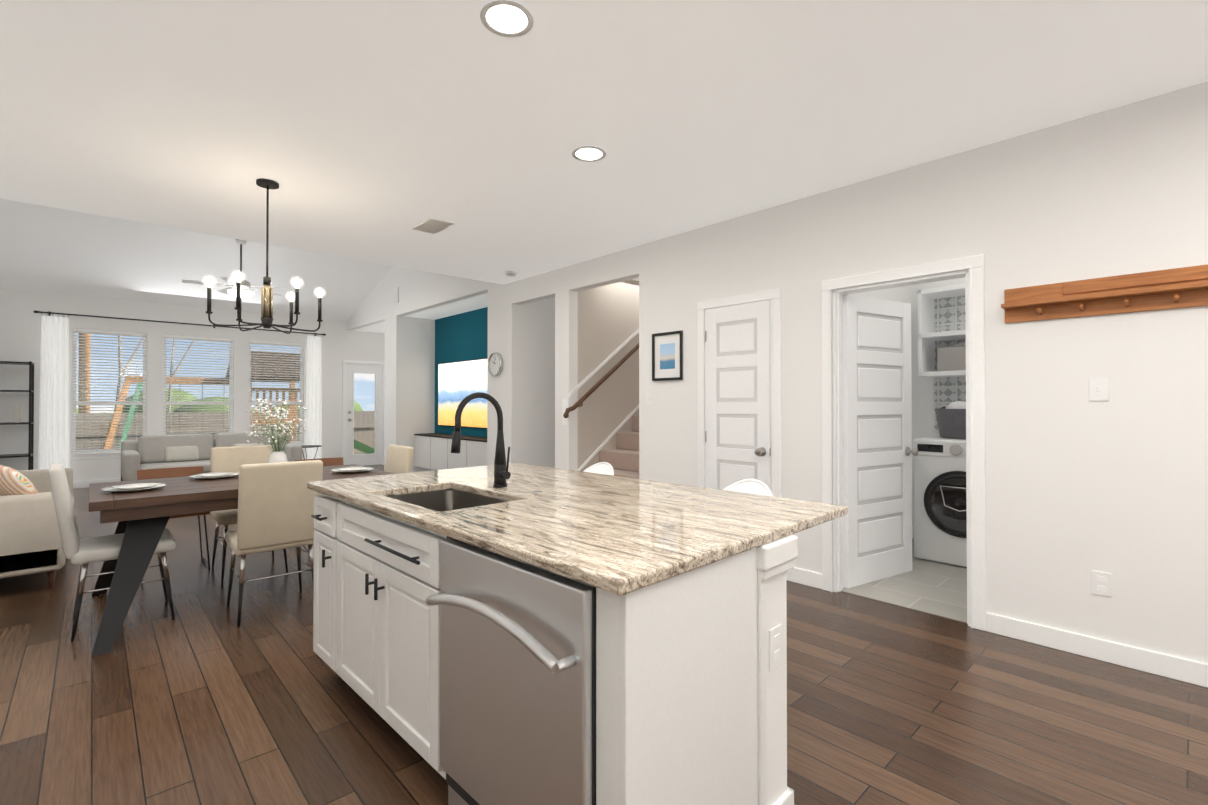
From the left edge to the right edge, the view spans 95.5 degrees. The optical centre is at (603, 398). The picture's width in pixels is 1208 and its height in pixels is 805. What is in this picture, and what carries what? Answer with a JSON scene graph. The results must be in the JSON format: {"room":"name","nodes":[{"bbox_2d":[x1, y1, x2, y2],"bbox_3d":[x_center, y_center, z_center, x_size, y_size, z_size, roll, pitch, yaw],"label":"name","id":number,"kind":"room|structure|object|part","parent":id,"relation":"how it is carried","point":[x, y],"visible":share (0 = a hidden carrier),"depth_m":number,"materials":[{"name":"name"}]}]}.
{"room":"open-plan kitchen","nodes":[
{"label":"open-plan kitchen","id":0,"kind":"room"},
{"bbox_2d":[0,287,384,481],"bbox_3d":[-6.627,-0.129,9.586,6.840,2.980,0.120,0,-1,-43],"label":"wall","id":1,"kind":"structure","parent":0,"point":[20,330],"depth_m":8.86,"materials":[{"name":"paint"}]},
{"bbox_2d":[73,478,120,488],"bbox_3d":[-7.085,1.304,9.053,5.220,0.105,0.016,0,-1,-43],"label":"baseboard","id":2,"kind":"structure","parent":1,"relation":"attached to","point":[76,484],"depth_m":8.34,"materials":[{"name":"white wood"}]},
{"bbox_2d":[69,328,146,459],"bbox_3d":[-7.696,-0.068,8.554,0.950,1.980,0.160,0,-1,-43],"label":"window","id":3,"kind":"structure","parent":1,"relation":"in","point":[81,456],"depth_m":8.48,"materials":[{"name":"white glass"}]},
{"bbox_2d":[72,328,146,453],"bbox_3d":[-7.694,-0.114,8.554,0.849,1.883,0.050,0,-1,-43],"label":"window blinds","id":4,"kind":"object","parent":3,"relation":"attached to","point":[130,334],"depth_m":8.52,"materials":[{"name":"white plastic"}]},
{"bbox_2d":[33,310,325,468],"bbox_3d":[-6.811,0.033,9.246,3.910,2.610,0.136,0,-1,-43],"label":"curtains","id":5,"kind":"object","parent":1,"relation":"attached to","point":[54,413],"visible":0.85,"depth_m":8.09,"materials":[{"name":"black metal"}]},
{"bbox_2d":[163,335,232,434],"bbox_3d":[-6.877,-0.061,9.318,1.050,1.980,0.160,0,-1,-43],"label":"window","id":6,"kind":"structure","parent":1,"relation":"in","point":[164,401],"depth_m":9.34,"materials":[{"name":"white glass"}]},
{"bbox_2d":[163,334,232,435],"bbox_3d":[-6.877,-0.208,9.316,0.952,1.681,0.050,0,-1,-43],"label":"window blinds","id":7,"kind":"object","parent":6,"relation":"attached to","point":[172,337],"depth_m":9.30,"materials":[{"name":"white plastic"}]},
{"bbox_2d":[248,343,305,445],"bbox_3d":[-6.032,-0.054,10.106,0.980,1.980,0.160,0,-1,-43],"label":"window","id":8,"kind":"structure","parent":1,"relation":"in","point":[249,367],"depth_m":10.17,"materials":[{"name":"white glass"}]},
{"bbox_2d":[248,340,303,443],"bbox_3d":[-6.034,-0.101,10.102,0.886,1.883,0.050,0,-1,-43],"label":"window blinds","id":9,"kind":"object","parent":8,"relation":"attached to","point":[296,345],"depth_m":10.10,"materials":[{"name":"white plastic"}]},
{"bbox_2d":[342,360,384,465],"bbox_3d":[-4.875,0.307,11.178,0.890,2.135,0.155,0,-1,-43],"label":"door","id":10,"kind":"structure","parent":1,"relation":"in","point":[350,370],"depth_m":11.11,"materials":[{"name":"white wood"}]},
{"bbox_2d":[435,307,487,436],"bbox_3d":[-1.929,-0.018,8.564,0.120,2.740,2.880,0,-1,-43],"label":"wall","id":11,"kind":"structure","parent":0,"point":[462,337],"depth_m":8.89,"materials":[{"name":"teal paint"}]},
{"bbox_2d":[414,433,486,469],"bbox_3d":[-2.260,0.872,8.542,0.380,0.520,2.350,0,-1,-43],"label":"media cabinet","id":12,"kind":"object","parent":11,"relation":"attached to","point":[433,451],"depth_m":8.45,"materials":[{"name":"white wood"}]},
{"bbox_2d":[422,433,486,440],"bbox_3d":[-2.263,0.600,8.541,0.388,0.024,2.360,0,-1,-43],"label":"countertop","id":13,"kind":"structure","parent":12,"relation":"on","point":[423,434],"depth_m":8.50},
{"bbox_2d":[438,358,487,428],"bbox_3d":[-2.271,-0.075,8.813,0.037,1.060,1.650,0,-1,-43],"label":"screen","id":14,"kind":"object","parent":11,"relation":"attached to","point":[459,382],"visible":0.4,"depth_m":8.76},
{"bbox_2d":[0,464,1207,804],"bbox_3d":[-0.880,1.352,4.971,8.970,0.060,14.690,0,-1,-43],"label":"floor","id":15,"kind":"structure","parent":0,"point":[202,698],"depth_m":2.29,"materials":[{"name":"brown wood"}]},
{"bbox_2d":[0,361,33,469],"bbox_3d":[-8.356,0.413,7.498,0.754,1.860,0.454,0,-1,-43],"label":"etagere","id":16,"kind":"object","parent":15,"relation":"on","point":[18,417],"visible":0.88,"depth_m":7.59,"materials":[{"name":"metal"}]},
{"bbox_2d":[0,465,73,588],"bbox_3d":[-4.776,0.832,4.248,0.940,0.968,2.100,0,-1,-43],"label":"sofa","id":17,"kind":"object","parent":15,"relation":"on","point":[30,540],"visible":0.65,"depth_m":3.69,"materials":[{"name":"fabric"}]},
{"bbox_2d":[47,462,175,641],"bbox_3d":[-2.874,0.840,3.219,0.541,0.936,0.450,0,-1,-43],"label":"dining chair","id":18,"kind":"object","parent":15,"relation":"on","point":[84,552],"visible":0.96,"depth_m":3.01,"materials":[{"name":"grey fabric"}]},
{"bbox_2d":[137,466,209,579],"bbox_3d":[-3.356,0.940,4.278,0.420,0.759,0.488,0,-1,-43],"label":"chair","id":19,"kind":"object","parent":15,"relation":"on","point":[165,473],"visible":0.29,"depth_m":4.40,"materials":[{"name":"black metal"}]},
{"bbox_2d":[121,432,301,480],"bbox_3d":[-5.801,0.939,8.207,2.120,0.820,0.930,0,-1,-43],"label":"sofa","id":20,"kind":"object","parent":15,"relation":"on","point":[146,452],"depth_m":7.93,"materials":[{"name":"grey fabric"}]},
{"bbox_2d":[89,464,393,656],"bbox_3d":[-2.412,0.931,3.772,1.650,0.760,1.222,0,-1,-43],"label":"dining table","id":21,"kind":"object","parent":15,"relation":"on","point":[141,518],"visible":0.5,"depth_m":3.11,"materials":[{"name":"brown wood"}]},
{"bbox_2d":[102,483,165,491],"bbox_3d":[-2.814,0.533,3.291,0.294,0.026,0.294,0,-1,-43],"label":"plate setting","id":22,"kind":"object","parent":21,"relation":"on","point":[133,487],"visible":1,"depth_m":3.27,"materials":[{"name":"ceramic"}]},
{"bbox_2d":[189,472,238,478],"bbox_3d":[-2.718,0.538,3.832,0.294,0.026,0.294,0,-1,-43],"label":"plate setting","id":23,"kind":"object","parent":21,"relation":"on","point":[215,475],"visible":1,"depth_m":3.81,"materials":[{"name":"ceramic"}]},
{"bbox_2d":[244,399,308,462],"bbox_3d":[-2.374,0.276,3.990,0.406,0.553,0.449,0,-1,-43],"label":"vase","id":24,"kind":"object","parent":21,"relation":"on","point":[275,455],"visible":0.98,"depth_m":3.97,"materials":[{"name":"white ceramic"}]},
{"bbox_2d":[331,467,373,472],"bbox_3d":[-1.907,0.541,4.164,0.294,0.026,0.294,0,-1,-43],"label":"plate setting","id":25,"kind":"object","parent":21,"relation":"on","point":[351,469],"visible":1,"depth_m":4.15,"materials":[{"name":"ceramic"}]},
{"bbox_2d":[210,445,287,582],"bbox_3d":[-2.750,0.849,4.245,0.450,0.936,0.541,0,-1,-43],"label":"dining chair","id":26,"kind":"object","parent":15,"relation":"on","point":[229,459],"visible":0.4,"depth_m":4.30,"materials":[{"name":"beige fabric"}]},
{"bbox_2d":[225,460,322,627],"bbox_3d":[-2.043,0.842,3.397,0.450,0.936,0.541,0,-1,-41],"label":"dining chair","id":27,"kind":"object","parent":15,"relation":"on","point":[276,506],"visible":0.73,"depth_m":3.21,"materials":[{"name":"beige fabric"}]},
{"bbox_2d":[302,445,321,458],"bbox_3d":[-4.983,1.079,9.249,0.400,0.562,0.400,0,-1,-43],"label":"round side table","id":28,"kind":"object","parent":15,"relation":"on","point":[307,446],"visible":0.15,"depth_m":9.26,"materials":[{"name":"black metal"}]},
{"bbox_2d":[294,457,343,551],"bbox_3d":[-2.551,0.947,5.028,0.420,0.759,0.488,0,-1,-43],"label":"chair","id":29,"kind":"object","parent":15,"relation":"on","point":[332,461],"visible":0.12,"depth_m":5.25,"materials":[{"name":"black metal"}]},
{"bbox_2d":[384,444,413,473],"bbox_3d":[-1.837,0.849,4.308,0.541,0.936,0.450,0,-1,-43],"label":"dining chair","id":30,"kind":"object","parent":15,"relation":"on","point":[399,459],"visible":0.1,"depth_m":4.40,"materials":[{"name":"beige fabric"}]},
{"bbox_2d":[308,488,802,804],"bbox_3d":[-0.413,0.859,2.087,0.830,0.878,2.017,0,-1,-45],"label":"kitchen island","id":31,"kind":"object","parent":15,"relation":"on","point":[500,631],"depth_m":1.46,"materials":[{"name":"paint"}]},
{"bbox_2d":[307,464,558,499],"bbox_3d":[-0.801,0.410,2.822,1.190,0.032,0.490,0,-1,-45],"label":"island countertop","id":32,"kind":"structure","parent":31,"relation":"on","point":[402,482],"depth_m":2.62,"materials":[{"name":"beige stone"}]},
{"bbox_2d":[383,484,506,511],"bbox_3d":[-0.636,0.520,2.216,0.420,0.222,0.651,0,-1,-45],"label":"sink","id":33,"kind":"object","parent":32,"relation":"in","point":[448,497],"depth_m":2.47,"materials":[{"name":"grey metal"}]},
{"bbox_2d":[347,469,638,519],"bbox_3d":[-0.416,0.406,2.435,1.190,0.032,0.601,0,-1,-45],"label":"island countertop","id":34,"kind":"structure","parent":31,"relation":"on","point":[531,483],"depth_m":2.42,"materials":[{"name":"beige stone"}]},
{"bbox_2d":[451,392,510,487],"bbox_3d":[-0.521,0.181,2.344,0.270,0.418,0.096,0,-1,-45],"label":"faucet","id":35,"kind":"object","parent":34,"relation":"on","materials":[{"name":"black metal"}]},
{"bbox_2d":[411,480,847,591],"bbox_3d":[0.127,0.402,1.888,1.190,0.032,0.940,0,-1,-45],"label":"island countertop","id":36,"kind":"structure","parent":31,"relation":"on","point":[620,536],"depth_m":1.67,"materials":[{"name":"beige stone"}]},
{"bbox_2d":[583,462,613,475],"bbox_3d":[-0.155,0.861,3.430,0.460,0.898,0.436,0,-1,-43],"label":"counter stool","id":37,"kind":"object","parent":15,"relation":"on","point":[605,468],"visible":0.08,"depth_m":3.58,"materials":[{"name":"white plastic"}]},
{"bbox_2d":[581,415,638,478],"bbox_3d":[1.097,0.100,6.476,3.780,2.470,1.016,0,-1,-43],"label":"carpeted stairs","id":38,"kind":"structure","parent":15,"relation":"on","point":[620,459],"depth_m":5.94,"materials":[{"name":"carpet"}]},
{"bbox_2d":[723,479,772,495],"bbox_3d":[0.596,0.854,2.625,0.460,0.898,0.436,0,-1,-43],"label":"counter stool","id":39,"kind":"object","parent":15,"relation":"on","point":[754,486],"visible":0.08,"depth_m":2.77,"materials":[{"name":"white plastic"}]},
{"bbox_2d":[0,0,1207,332],"bbox_3d":[-0.880,-1.898,4.998,8.970,0.960,14.690,0,-1,-43],"label":"ceiling","id":40,"kind":"structure","parent":0,"point":[372,130],"depth_m":2.79,"materials":[{"name":"paint"}]},
{"bbox_2d":[182,239,282,298],"bbox_3d":[-5.181,-1.837,7.772,1.268,0.825,1.285,0,-1,-43],"label":"ceiling fan","id":41,"kind":"object","parent":40,"relation":"hanging from","point":[245,285],"visible":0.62,"depth_m":7.71,"materials":[{"name":"plastic"}]},
{"bbox_2d":[206,178,322,333],"bbox_3d":[-2.220,-0.945,3.608,0.704,0.970,0.644,0,-1,-43],"label":"chandelier","id":42,"kind":"object","parent":40,"relation":"hanging from","point":[266,318],"visible":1,"depth_m":3.60,"materials":[{"name":"metal"}]},
{"bbox_2d":[412,218,453,233],"bbox_3d":[-1.407,-1.413,4.510,0.200,0.016,0.360,0,-1,-43],"label":"ceiling vent","id":43,"kind":"object","parent":40,"relation":"in","point":[432,226],"visible":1,"depth_m":4.48,"materials":[{"name":"white plastic"}]},
{"bbox_2d":[480,0,533,36],"bbox_3d":[-0.367,-1.438,2.075,0.199,0.010,0.199,0,0,2],"label":"recessed light","id":44,"kind":"object","parent":40,"relation":"in","point":[505,18],"depth_m":2.08,"materials":[{"name":"white plastic"}]},
{"bbox_2d":[505,271,516,275],"bbox_3d":[-1.039,-1.391,6.110,0.130,0.034,0.130,0,-1,-43],"label":"smoke detector","id":45,"kind":"object","parent":40,"relation":"attached to","point":[510,273],"visible":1,"depth_m":6.07,"materials":[{"name":"white plastic"}]},
{"bbox_2d":[572,146,605,161],"bbox_3d":[-0.087,-1.428,3.198,0.199,0.010,0.199,0,0,2],"label":"recessed light","id":46,"kind":"object","parent":40,"relation":"in","point":[584,153],"depth_m":3.20,"materials":[{"name":"white plastic"}]},
{"bbox_2d":[578,279,638,470],"bbox_3d":[0.846,-0.030,7.105,3.310,2.740,0.240,0,-1,-43],"label":"wall","id":47,"kind":"structure","parent":0,"point":[608,320],"depth_m":6.17,"materials":[{"name":"paint"}]},
{"bbox_2d":[563,343,638,417],"bbox_3d":[0.724,-0.944,6.755,3.144,2.316,0.084,0,-1,-43],"label":"stair handrail","id":48,"kind":"object","parent":47,"relation":"attached to","point":[583,398],"visible":0.54,"depth_m":5.98,"materials":[{"name":"brown wood"}]},
{"bbox_2d":[569,329,638,470],"bbox_3d":[0.734,-0.552,6.827,3.000,3.382,0.016,0,-1,-43],"label":"trim","id":49,"kind":"structure","parent":47,"relation":"attached to","point":[625,425],"depth_m":6.19,"materials":[{"name":"paint"}]},
{"bbox_2d":[347,81,1207,663],"bbox_3d":[-0.153,-0.497,5.665,0.120,3.650,14.690,0,-1,-43],"label":"wall","id":50,"kind":"structure","parent":0,"point":[1081,487],"depth_m":2.98,"materials":[{"name":"paint"}]},
{"bbox_2d":[393,287,398,303],"bbox_3d":[-3.472,-1.713,9.136,0.014,0.260,0.220,0,-1,-43],"label":"air vent","id":51,"kind":"object","parent":50,"relation":"in","point":[395,295],"visible":1,"depth_m":9.11,"materials":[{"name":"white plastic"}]},
{"bbox_2d":[488,352,502,375],"bbox_3d":[-1.354,-0.427,6.834,0.040,0.300,0.300,0,-1,-43],"label":"wall clock","id":52,"kind":"object","parent":50,"relation":"attached to","point":[495,364],"visible":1,"depth_m":6.82,"materials":[{"name":"silver metal"}]},
{"bbox_2d":[562,399,568,424],"bbox_3d":[-0.411,0.139,5.839,0.012,0.280,0.095,0,-1,-43],"label":"trim","id":53,"kind":"structure","parent":50,"relation":"attached to","point":[565,405],"depth_m":5.84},
{"bbox_2d":[646,392,652,404],"bbox_3d":[0.409,0.002,4.960,0.014,0.118,0.075,0,-1,-43],"label":"light switch","id":54,"kind":"object","parent":50,"relation":"attached to","point":[649,395],"depth_m":4.96,"materials":[{"name":"white plastic"}]},
{"bbox_2d":[652,330,683,380],"bbox_3d":[0.553,-0.370,4.797,0.027,0.420,0.340,0,-1,-43],"label":"picture frame","id":55,"kind":"object","parent":50,"relation":"attached to","point":[667,355],"visible":1,"depth_m":4.79,"materials":[{"name":"black plastic"}]},
{"bbox_2d":[705,301,770,490],"bbox_3d":[1.010,0.293,4.253,0.095,2.030,0.583,0,-1,-43],"label":"closet door","id":56,"kind":"structure","parent":50,"relation":"in","point":[738,395],"depth_m":4.26,"materials":[{"name":"white wood"}]},
{"bbox_2d":[786,567,821,588],"bbox_3d":[1.400,1.260,3.884,0.016,0.105,0.306,0,-1,-43],"label":"baseboard","id":57,"kind":"structure","parent":50,"relation":"attached to","point":[797,575],"depth_m":3.86,"materials":[{"name":"white wood"}]},
{"bbox_2d":[843,294,917,587],"bbox_3d":[2.002,0.290,3.989,0.778,2.030,0.185,0,-1,-31],"label":"laundry door","id":58,"kind":"structure","parent":50,"relation":"in","point":[879,451],"depth_m":3.95,"materials":[{"name":"white wood"}]},
{"bbox_2d":[986,612,1207,687],"bbox_3d":[3.436,1.241,1.700,0.016,0.105,3.778,0,-1,-43],"label":"baseboard","id":59,"kind":"structure","parent":50,"relation":"attached to","point":[1169,666],"depth_m":2.72,"materials":[{"name":"white wood"}]},
{"bbox_2d":[1089,377,1108,400],"bbox_3d":[2.475,-0.047,2.744,0.014,0.118,0.075,0,-1,-43],"label":"light switch","id":60,"kind":"object","parent":50,"relation":"attached to","point":[1099,391],"depth_m":2.74,"materials":[{"name":"white plastic"}]},
{"bbox_2d":[1092,570,1111,596],"bbox_3d":[2.481,0.923,2.734,0.008,0.118,0.075,0,-1,-43],"label":"outlet","id":61,"kind":"object","parent":50,"relation":"attached to","point":[1101,581],"depth_m":2.73,"materials":[{"name":"white plastic"}]},
{"bbox_2d":[1001,264,1207,322],"bbox_3d":[2.737,-0.513,2.400,0.104,0.185,1.633,0,-1,-43],"label":"shelf","id":62,"kind":"object","parent":50,"relation":"attached to","point":[1183,287],"visible":1,"depth_m":2.69,"materials":[{"name":"brown wood"}]},
{"bbox_2d":[843,285,913,527],"bbox_3d":[2.235,-0.051,4.654,2.000,2.740,0.120,0,-1,-43],"label":"wall","id":63,"kind":"structure","parent":0,"point":[904,294],"depth_m":5.12,"materials":[{"name":"paint"}]},
{"bbox_2d":[841,538,966,622],"bbox_3d":[2.573,1.311,4.137,1.955,0.006,1.080,0,-1,-43],"label":"floor","id":64,"kind":"structure","parent":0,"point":[933,587],"depth_m":3.75,"materials":[{"name":"beige tile"}]},
{"bbox_2d":[913,436,966,566],"bbox_3d":[3.011,0.823,4.474,0.780,0.990,0.690,0,-1,-43],"label":"washing machine","id":65,"kind":"object","parent":64,"relation":"on","point":[939,483],"visible":0.46,"depth_m":4.34,"materials":[{"name":"white plastic"}]},
{"bbox_2d":[935,401,965,439],"bbox_3d":[3.007,0.173,4.469,0.400,0.306,0.540,0,-1,-43],"label":"laundry basket","id":66,"kind":"object","parent":65,"relation":"on","point":[951,419],"visible":0.48,"depth_m":4.45,"materials":[{"name":"grey fabric"}]},
{"bbox_2d":[913,277,964,438],"bbox_3d":[3.332,-0.049,4.856,0.120,2.740,1.020,0,-1,-43],"label":"wall","id":67,"kind":"structure","parent":0,"point":[922,407],"depth_m":5.15,"materials":[{"name":"paint"}]},
{"bbox_2d":[918,284,965,433],"bbox_3d":[3.214,-0.321,4.633,0.360,1.280,0.909,0,-1,-43],"label":"shelf unit","id":68,"kind":"object","parent":67,"relation":"attached to","point":[941,317],"depth_m":4.91,"materials":[{"name":"wood"}]},
{"bbox_3d":[3.150,-0.366,4.710,0.256,0.259,0.456,0,-1,-43],"label":"wire basket shelf","id":69,"kind":"part","parent":68,"relation":"part of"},
{"label":"outside","id":70,"kind":"structure","parent":0,"visible":0},
{"bbox_3d":[-30.492,2.192,30.766,70.000,0.200,63.420,0,-1,-43],"label":"yard","id":71,"kind":"structure","parent":70,"visible":0},
{"bbox_2d":[76,333,362,414],"bbox_3d":[-20.035,-2.014,17.750,40.179,11.110,13.466,0,-1,-43],"label":"trees","id":72,"kind":"object","parent":71,"relation":"on","point":[197,409],"depth_m":17.81,"materials":[{"name":"green plant"}]},
{"bbox_2d":[75,411,374,453],"bbox_3d":[-10.829,1.111,9.595,38.120,1.600,5.280,0,-1,-43],"label":"fence","id":73,"kind":"object","parent":71,"relation":"on","point":[368,440],"depth_m":13.59,"materials":[{"name":"beige wood"}]},
{"bbox_2d":[102,351,374,453],"bbox_3d":[-8.038,0.416,13.037,6.150,3.050,2.100,0,-1,-43],"label":"playset","id":74,"kind":"object","parent":71,"relation":"on","point":[365,448],"depth_m":12.46,"materials":[{"name":"brown wood"}]}
]}

